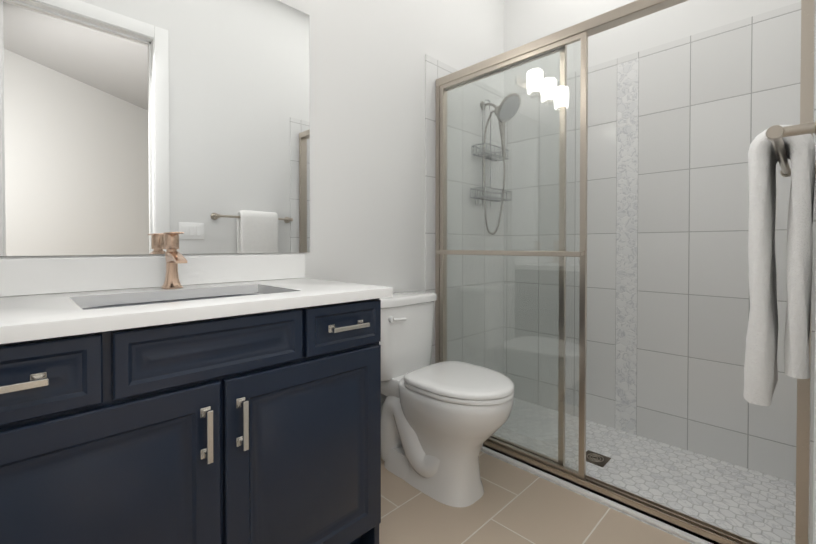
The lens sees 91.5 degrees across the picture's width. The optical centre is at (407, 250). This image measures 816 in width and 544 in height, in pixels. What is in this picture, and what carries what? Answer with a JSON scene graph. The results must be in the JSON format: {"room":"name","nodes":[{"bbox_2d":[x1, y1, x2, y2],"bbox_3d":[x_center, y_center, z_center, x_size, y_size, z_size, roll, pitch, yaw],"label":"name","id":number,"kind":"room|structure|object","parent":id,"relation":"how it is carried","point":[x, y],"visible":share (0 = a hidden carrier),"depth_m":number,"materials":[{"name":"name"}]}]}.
{"room":"bathroom","nodes":[
{"label":"bathroom","id":0,"kind":"room"},
{"bbox_2d":[0,0,503,410],"bbox_3d":[-0.306,-0.501,1.910,2.880,3.050,0.120,-1,1,-45],"label":"wall","id":1,"kind":"structure","parent":0,"point":[367,142],"depth_m":1.97,"materials":[{"name":"white paint"}]},
{"bbox_2d":[0,0,309,255],"bbox_3d":[-0.808,-0.494,1.320,1.088,1.011,0.005,-1,1,-45],"label":"mirror","id":2,"kind":"object","parent":1,"relation":"attached to","point":[132,127],"visible":0.88,"depth_m":1.30,"materials":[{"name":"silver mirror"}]},
{"bbox_2d":[425,54,503,373],"bbox_3d":[0.387,-0.039,2.513,0.814,2.112,0.010,-1,1,-45],"label":"wall tile","id":3,"kind":"structure","parent":1,"relation":"attached to","point":[435,69],"depth_m":2.48,"materials":[{"name":"white tile"}]},
{"bbox_2d":[470,93,520,234],"bbox_3d":[0.577,-0.539,2.511,0.305,0.873,0.252,-1,1,-45],"label":"shower head","id":4,"kind":"object","parent":3,"relation":"attached to","point":[502,114],"depth_m":2.51},
{"bbox_2d":[481,446,712,543],"bbox_3d":[0.713,1.017,1.775,0.120,0.016,1.514,-1,1,-45],"label":"sill","id":5,"kind":"structure","parent":1,"relation":"attached to","point":[645,518],"depth_m":1.62,"materials":[{"name":"white stone"}]},
{"bbox_2d":[435,0,814,543],"bbox_3d":[0.710,0.019,1.760,0.130,1.978,1.511,-1,1,-45],"label":"shower door","id":6,"kind":"structure","parent":5,"relation":"on","point":[555,42],"depth_m":1.79,"materials":[{"name":"clear glass"}]},
{"bbox_2d":[504,0,800,92],"bbox_3d":[1.256,-0.506,2.298,0.120,3.050,1.534,-1,1,-45],"label":"wall","id":7,"kind":"structure","parent":0,"point":[527,21],"depth_m":2.31,"materials":[{"name":"white paint"}]},
{"bbox_2d":[503,59,616,427],"bbox_3d":[0.934,-0.040,2.534,0.010,2.112,0.733,-1,1,-45],"label":"wall tile","id":8,"kind":"structure","parent":7,"relation":"attached to","point":[601,241],"depth_m":2.46,"materials":[{"name":"white tile"}]},
{"bbox_2d":[615,58,638,434],"bbox_3d":[1.230,-0.019,2.236,0.010,2.077,0.108,-1,1,-45],"label":"wall tile","id":9,"kind":"structure","parent":7,"relation":"attached to","point":[626,244],"depth_m":2.23,"materials":[{"name":"tile"}]},
{"bbox_2d":[617,52,638,63],"bbox_3d":[1.230,-1.075,2.224,0.010,0.035,0.108,-1,1,-45],"label":"wall tile","id":10,"kind":"object","parent":7,"relation":"attached to","point":[630,57],"visible":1,"depth_m":2.22,"materials":[{"name":"white tile"}]},
{"bbox_2d":[636,2,800,482],"bbox_3d":[1.506,-0.033,1.959,0.010,2.112,0.673,-1,1,-45],"label":"wall tile","id":11,"kind":"structure","parent":7,"relation":"attached to","point":[713,103],"depth_m":1.97,"materials":[{"name":"white tile"}]},
{"bbox_3d":[0.861,-0.488,0.738,2.880,3.050,0.120,-1,1,-45],"label":"wall","id":12,"kind":"structure","parent":0,"visible":0},
{"bbox_2d":[766,120,815,178],"bbox_3d":[0.925,-0.227,0.946,0.622,0.052,0.078,-1,1,-45],"label":"towel rail","id":13,"kind":"object","parent":12,"relation":"attached to","point":[775,134],"visible":0.85,"depth_m":0.76,"materials":[{"name":"silver metal"}]},
{"bbox_2d":[743,125,814,405],"bbox_3d":[0.912,0.032,0.976,0.290,0.630,0.116,-1,1,-45],"label":"hanging towel","id":14,"kind":"object","parent":13,"relation":"hanging from","point":[760,373],"visible":0.94,"depth_m":0.89,"materials":[{"name":"white fabric"}]},
{"bbox_2d":[808,0,815,543],"bbox_3d":[1.461,-0.027,1.433,0.814,2.112,0.010,-1,1,-45],"label":"wall tile","id":15,"kind":"structure","parent":12,"relation":"attached to","point":[811,446],"depth_m":1.15,"materials":[{"name":"white tile"}]},
{"bbox_2d":[813,296,815,543],"bbox_3d":[0.280,-0.200,0.163,0.874,2.487,0.145,-1,1,-45],"label":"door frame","id":16,"kind":"structure","parent":12,"relation":"attached to","point":[814,504],"depth_m":0.47,"materials":[{"name":"white"}]},
{"label":"outside","id":17,"kind":"structure","parent":0,"visible":0},
{"bbox_2d":[379,398,795,543],"bbox_3d":[0.278,1.080,1.342,2.880,0.100,1.774,-1,1,-45],"label":"floor","id":18,"kind":"structure","parent":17,"point":[754,506],"depth_m":1.64,"materials":[{"name":"tile"}]},
{"bbox_2d":[0,254,392,543],"bbox_3d":[-0.617,0.527,1.116,1.057,1.012,0.578,-1,1,-45],"label":"bathroom vanity","id":19,"kind":"object","parent":18,"relation":"on","point":[225,399],"visible":1,"depth_m":0.94,"materials":[{"name":"blue paint"}]},
{"bbox_2d":[161,232,186,288],"bbox_3d":[-0.724,0.030,1.238,0.057,0.176,0.134,-1,1,-45],"label":"faucet","id":20,"kind":"object","parent":19,"relation":"on","point":[174,257],"visible":1,"depth_m":1.25,"materials":[{"name":"beige metal"}]},
{"bbox_2d":[379,291,513,507],"bbox_3d":[0.140,0.621,1.773,0.408,0.809,0.700,-1,1,-45],"label":"toilet","id":21,"kind":"object","parent":18,"relation":"on","point":[442,422],"visible":0.98,"depth_m":1.67,"materials":[{"name":"white ceramic"}]},
{"bbox_2d":[586,450,610,466],"bbox_3d":[0.921,1.020,1.957,0.110,0.006,0.110,-1,1,-45],"label":"shower drain","id":22,"kind":"object","parent":18,"relation":"on","point":[597,459],"visible":0.98,"depth_m":1.95,"materials":[{"name":"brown metal"}]}
]}

